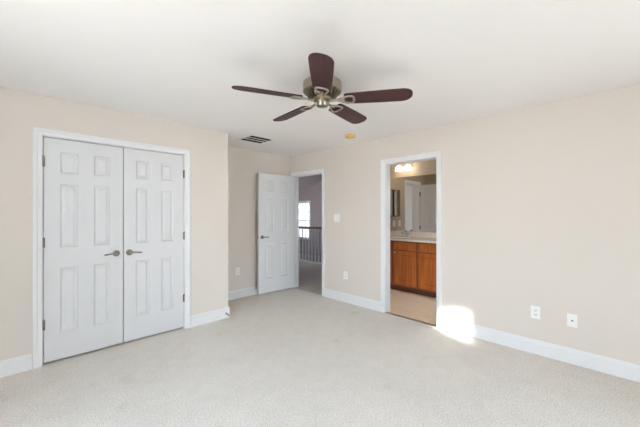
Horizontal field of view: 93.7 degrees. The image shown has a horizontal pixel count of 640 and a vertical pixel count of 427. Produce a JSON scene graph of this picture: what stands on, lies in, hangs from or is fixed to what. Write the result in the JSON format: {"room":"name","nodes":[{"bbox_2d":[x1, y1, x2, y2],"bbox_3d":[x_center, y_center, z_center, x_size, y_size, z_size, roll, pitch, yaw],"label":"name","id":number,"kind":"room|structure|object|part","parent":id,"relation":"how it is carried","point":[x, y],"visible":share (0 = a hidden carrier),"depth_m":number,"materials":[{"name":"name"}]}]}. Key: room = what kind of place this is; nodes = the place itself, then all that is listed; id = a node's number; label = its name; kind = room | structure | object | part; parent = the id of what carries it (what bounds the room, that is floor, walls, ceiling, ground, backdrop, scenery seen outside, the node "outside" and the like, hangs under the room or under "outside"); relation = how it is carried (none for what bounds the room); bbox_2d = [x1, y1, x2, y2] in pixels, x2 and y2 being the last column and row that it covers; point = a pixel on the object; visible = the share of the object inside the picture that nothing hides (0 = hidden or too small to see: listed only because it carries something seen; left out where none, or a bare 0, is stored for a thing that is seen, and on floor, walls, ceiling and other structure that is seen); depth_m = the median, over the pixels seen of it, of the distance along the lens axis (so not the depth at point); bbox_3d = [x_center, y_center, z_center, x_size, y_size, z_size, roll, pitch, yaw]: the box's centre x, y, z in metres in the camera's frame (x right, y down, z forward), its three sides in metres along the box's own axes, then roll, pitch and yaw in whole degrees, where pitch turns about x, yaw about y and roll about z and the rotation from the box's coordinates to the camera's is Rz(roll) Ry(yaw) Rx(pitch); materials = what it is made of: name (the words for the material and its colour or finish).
{"room":"empty bedroom","nodes":[
{"label":"empty bedroom","id":0,"kind":"room"},
{"bbox_2d":[0,87,227,368],"bbox_3d":[-2.520,0.155,2.769,3.553,2.440,0.120,0,0,-45],"label":"wall","id":1,"kind":"structure","parent":0,"point":[20,111],"depth_m":2.82,"materials":[{"name":"beige paint"}]},
{"bbox_2d":[42,137,122,362],"bbox_3d":[-2.284,0.332,2.919,0.628,2.047,0.087,0,0,-45],"label":"door","id":2,"kind":"structure","parent":1,"relation":"in","point":[82,241],"depth_m":2.91,"materials":[{"name":"white paint"}]},
{"bbox_2d":[33,127,190,368],"bbox_3d":[-2.095,0.304,3.181,1.377,2.142,0.138,0,0,-45],"label":"trim","id":3,"kind":"structure","parent":1,"relation":"attached to","point":[39,134],"depth_m":2.69,"materials":[{"name":"white paint"}]},
{"bbox_2d":[0,307,229,377],"bbox_3d":[-2.465,1.306,2.727,3.570,0.137,0.017,0,0,-45],"label":"baseboard","id":4,"kind":"structure","parent":1,"relation":"attached to","point":[11,366],"depth_m":2.63,"materials":[{"name":"white paint"}]},
{"bbox_2d":[123,148,184,341],"bbox_3d":[-1.834,0.332,3.369,0.629,2.047,0.087,0,0,-45],"label":"door","id":5,"kind":"structure","parent":1,"relation":"in","point":[153,182],"depth_m":3.34,"materials":[{"name":"white paint"}]},
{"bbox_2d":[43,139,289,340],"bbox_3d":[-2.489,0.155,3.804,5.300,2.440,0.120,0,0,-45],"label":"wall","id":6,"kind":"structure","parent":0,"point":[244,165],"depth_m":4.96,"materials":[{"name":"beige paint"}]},
{"bbox_2d":[235,267,239,275],"bbox_3d":[-1.336,0.940,4.866,0.078,0.122,0.008,0,0,-45],"label":"wall outlet","id":7,"kind":"object","parent":6,"relation":"attached to","point":[237,270],"visible":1,"depth_m":4.86,"materials":[{"name":"white plastic"}]},
{"bbox_2d":[228,286,257,300],"bbox_3d":[-1.136,1.306,5.060,1.610,0.137,0.017,0,0,-45],"label":"baseboard","id":8,"kind":"structure","parent":6,"relation":"attached to","point":[245,292],"depth_m":4.92,"materials":[{"name":"white paint"}]},
{"bbox_2d":[299,184,315,260],"bbox_3d":[0.721,1.505,10.197,0.120,5.140,6.600,0,0,-45],"label":"wall","id":9,"kind":"structure","parent":0,"point":[307,192],"depth_m":11.19,"materials":[{"name":"paint"}]},
{"bbox_2d":[299,200,310,239],"bbox_3d":[-0.636,0.247,11.498,0.900,1.465,0.120,0,0,45],"label":"window","id":10,"kind":"structure","parent":9,"relation":"in","point":[302,202],"depth_m":11.36,"materials":[{"name":"white paint"}]},
{"bbox_2d":[316,181,321,261],"bbox_3d":[1.407,1.505,8.994,0.610,5.140,3.730,0,0,-45],"label":"wall","id":11,"kind":"structure","parent":0,"point":[318,184],"depth_m":9.99,"materials":[{"name":"paint"}]},
{"bbox_2d":[0,0,639,185],"bbox_3d":[-0.544,-1.125,4.830,9.500,0.120,12.640,0,0,-45],"label":"ceiling","id":12,"kind":"structure","parent":0,"point":[177,61],"depth_m":2.05,"materials":[{"name":"white paint"}]},
{"bbox_2d":[236,134,275,143],"bbox_3d":[-0.914,-1.061,4.308,0.414,0.008,0.389,0,0,-45],"label":"ceiling vent","id":13,"kind":"object","parent":12,"relation":"in","point":[251,138],"visible":1,"depth_m":4.30,"materials":[{"name":"white metal"}]},
{"bbox_2d":[232,53,412,123],"bbox_3d":[-0.004,-0.938,2.330,1.267,0.254,1.217,0,0,-45],"label":"ceiling fan","id":14,"kind":"object","parent":12,"relation":"hanging from","point":[322,88],"visible":1,"depth_m":2.19,"materials":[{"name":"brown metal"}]},
{"bbox_3d":[-0.370,-0.861,2.131,0.494,0.006,0.150,0,12,-21],"label":"blade","id":15,"kind":"part","parent":14,"relation":"part of","materials":[{"name":"brown wood"}]},
{"bbox_3d":[-0.244,-0.861,2.602,0.150,0.006,0.494,-15,10,-38],"label":"blade","id":16,"kind":"part","parent":14,"relation":"part of","materials":[{"name":"brown wood"}]},
{"bbox_3d":[0.010,-0.861,1.865,0.150,0.006,0.494,12,0,1],"label":"blade","id":17,"kind":"part","parent":14,"relation":"part of","materials":[{"name":"brown wood"}]},
{"bbox_3d":[0.255,-0.861,2.620,0.150,0.006,0.494,-15,-8,34],"label":"blade","id":18,"kind":"part","parent":14,"relation":"part of","materials":[{"name":"brown wood"}]},
{"bbox_3d":[0.426,-0.861,2.208,0.494,0.006,0.150,0,-12,10],"label":"blade","id":19,"kind":"part","parent":14,"relation":"part of","materials":[{"name":"brown wood"}]},
{"bbox_2d":[345,134,354,138],"bbox_3d":[0.410,-1.044,4.087,0.144,0.042,0.144,0,0,-45],"label":"smoke detector","id":20,"kind":"object","parent":12,"relation":"attached to","point":[347,136],"visible":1,"depth_m":4.04,"materials":[{"name":"plastic"}]},
{"bbox_2d":[0,261,639,426],"bbox_3d":[-1.181,1.500,4.108,7.580,0.251,12.520,0,0,-45],"label":"floor","id":21,"kind":"structure","parent":0,"point":[289,357],"depth_m":2.49,"materials":[{"name":"beige carpet"}]},
{"bbox_2d":[299,226,321,263],"bbox_3d":[-0.919,0.873,9.122,0.070,1.004,5.600,0,0,-45],"label":"stair railing","id":22,"kind":"object","parent":21,"relation":"on","point":[302,227],"visible":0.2,"depth_m":8.50,"materials":[{"name":"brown wood"}]},
{"bbox_3d":[-0.919,0.402,9.122,0.060,0.062,5.600,0,0,-45],"label":"handrail","id":23,"kind":"part","parent":22,"relation":"part of","materials":[{"name":"brown wood"}]},
{"bbox_3d":[-0.919,1.357,9.122,0.070,0.035,5.600,0,0,-45],"label":"rail","id":24,"kind":"part","parent":22,"relation":"part of","materials":[{"name":"white paint"}]},
{"bbox_2d":[390,240,435,297],"bbox_3d":[1.854,0.926,5.189,0.616,0.895,1.876,0,0,-45],"label":"vanity cabinet","id":25,"kind":"object","parent":21,"relation":"on","point":[412,264],"visible":0.41,"depth_m":5.08,"materials":[{"name":"brown wood"}]},
{"bbox_3d":[1.151,0.954,5.509,0.387,0.590,0.019,0,0,45],"label":"cabinet door","id":26,"kind":"part","parent":25,"relation":"part of","materials":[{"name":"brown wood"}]},
{"bbox_3d":[1.467,0.570,5.194,0.019,0.138,0.430,0,0,-45],"label":"false drawer","id":27,"kind":"part","parent":25,"relation":"part of","materials":[{"name":"brown wood"}]},
{"bbox_3d":[1.467,0.954,5.194,0.430,0.590,0.019,0,0,45],"label":"cabinet door","id":28,"kind":"part","parent":25,"relation":"part of","materials":[{"name":"brown wood"}]},
{"bbox_2d":[390,230,435,243],"bbox_3d":[1.862,0.457,5.183,0.613,0.230,1.896,0,0,-45],"label":"countertop","id":29,"kind":"structure","parent":25,"relation":"on","point":[423,237],"depth_m":5.46,"materials":[{"name":"stone"}]},
{"bbox_2d":[401,230,410,236],"bbox_3d":[1.615,0.376,5.687,0.146,0.132,0.203,0,0,-45],"label":"faucet","id":30,"kind":"object","parent":29,"relation":"on","point":[406,234],"visible":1,"depth_m":5.70,"materials":[{"name":"silver metal"}]},
{"bbox_3d":[1.803,0.570,4.858,0.019,0.138,0.430,0,0,-45],"label":"false drawer","id":31,"kind":"part","parent":25,"relation":"part of","materials":[{"name":"brown wood"}]},
{"bbox_3d":[1.803,0.954,4.858,0.430,0.590,0.019,0,0,45],"label":"cabinet door","id":32,"kind":"part","parent":25,"relation":"part of","materials":[{"name":"brown wood"}]},
{"bbox_2d":[390,159,435,232],"bbox_3d":[2.333,0.155,5.233,0.120,2.440,2.900,0,0,-45],"label":"wall","id":33,"kind":"structure","parent":0,"point":[427,167],"depth_m":5.66,"materials":[{"name":"paint"}]},
{"bbox_2d":[396,163,411,170],"bbox_3d":[1.611,-0.884,5.733,0.194,0.128,0.314,0,0,-45],"label":"vanity light","id":34,"kind":"object","parent":33,"relation":"attached to","point":[408,166],"visible":1,"depth_m":5.72,"materials":[{"name":"white glass"}]},
{"bbox_2d":[390,174,435,231],"bbox_3d":[2.078,-0.188,5.399,0.006,1.045,1.896,0,0,-45],"label":"wall mirror","id":35,"kind":"object","parent":33,"relation":"attached to","point":[414,197],"visible":0.29,"depth_m":5.68,"materials":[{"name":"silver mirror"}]},
{"bbox_2d":[390,230,435,237],"bbox_3d":[2.072,0.392,5.392,0.020,0.100,1.896,0,0,-45],"label":"backsplash","id":36,"kind":"structure","parent":33,"relation":"attached to","point":[393,233],"depth_m":5.64,"materials":[{"name":"stone"}]},
{"bbox_2d":[290,83,639,364],"bbox_3d":[1.870,0.155,3.277,0.120,2.440,7.030,0,0,-45],"label":"wall","id":37,"kind":"structure","parent":0,"point":[541,202],"depth_m":3.00,"materials":[{"name":"beige paint"}]},
{"bbox_2d":[258,173,294,293],"bbox_3d":[-0.756,0.338,5.282,0.766,2.030,0.139,0,0,-43],"label":"door","id":38,"kind":"structure","parent":37,"relation":"in","point":[276,228],"depth_m":5.22,"materials":[{"name":"white paint"}]},
{"bbox_2d":[290,168,324,295],"bbox_3d":[-0.185,0.312,5.337,0.162,2.126,0.878,0,0,-45],"label":"trim","id":39,"kind":"structure","parent":37,"relation":"attached to","point":[296,175],"depth_m":5.57,"materials":[{"name":"white paint"}]},
{"bbox_2d":[334,214,339,221],"bbox_3d":[0.268,0.070,4.788,0.125,0.125,0.010,0,0,45],"label":"light switch","id":40,"kind":"object","parent":37,"relation":"attached to","point":[336,216],"visible":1,"depth_m":4.78,"materials":[{"name":"white plastic"}]},
{"bbox_2d":[344,271,347,279],"bbox_3d":[0.397,0.960,4.660,0.078,0.122,0.008,0,0,45],"label":"wall outlet","id":41,"kind":"object","parent":37,"relation":"attached to","point":[345,272],"visible":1,"depth_m":4.66,"materials":[{"name":"white plastic"}]},
{"bbox_2d":[385,312,435,326],"bbox_3d":[1.167,1.371,3.909,0.042,0.009,0.719,0,0,-45],"label":"trim","id":42,"kind":"structure","parent":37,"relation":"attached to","point":[385,312],"depth_m":3.87,"materials":[{"name":"silver metal"}]},
{"bbox_2d":[381,151,441,327],"bbox_3d":[1.205,0.312,3.946,0.160,2.126,0.855,0,0,-45],"label":"trim","id":43,"kind":"structure","parent":37,"relation":"attached to","point":[385,163],"depth_m":4.10,"materials":[{"name":"white paint"}]},
{"bbox_2d":[324,288,639,382],"bbox_3d":[2.148,1.306,2.902,0.017,0.137,5.866,0,0,-45],"label":"baseboard","id":44,"kind":"structure","parent":37,"relation":"attached to","point":[630,371],"depth_m":2.96,"materials":[{"name":"white paint"}]},
{"bbox_2d":[531,305,539,318],"bbox_3d":[2.114,0.970,2.943,0.078,0.122,0.008,0,0,45],"label":"wall outlet","id":45,"kind":"object","parent":37,"relation":"attached to","point":[535,310],"visible":1,"depth_m":2.94,"materials":[{"name":"white plastic"}]},
{"bbox_2d":[567,313,577,327],"bbox_3d":[2.307,0.981,2.745,0.074,0.118,0.016,0,0,45],"label":"cable jack","id":46,"kind":"object","parent":37,"relation":"attached to","point":[572,320],"visible":1,"depth_m":2.74,"materials":[{"name":"white plastic"}]},
{"bbox_3d":[0.824,0.155,5.533,1.590,2.440,0.060,0,0,-45],"label":"wall","id":47,"kind":"structure","parent":0,"visible":0},
{"bbox_2d":[390,189,392,216],"bbox_3d":[1.335,-0.210,5.935,0.240,0.540,0.094,0,0,-45],"label":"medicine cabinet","id":48,"kind":"object","parent":47,"relation":"attached to","point":[391,190],"visible":0.29,"depth_m":5.95,"materials":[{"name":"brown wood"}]},
{"bbox_2d":[390,190,391,215],"bbox_3d":[1.366,-0.210,5.903,0.004,0.510,0.210,0,0,45],"label":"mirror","id":49,"kind":"object","parent":48,"relation":"attached to","point":[390,190],"depth_m":5.94,"materials":[{"name":"silver metal"}]}
]}

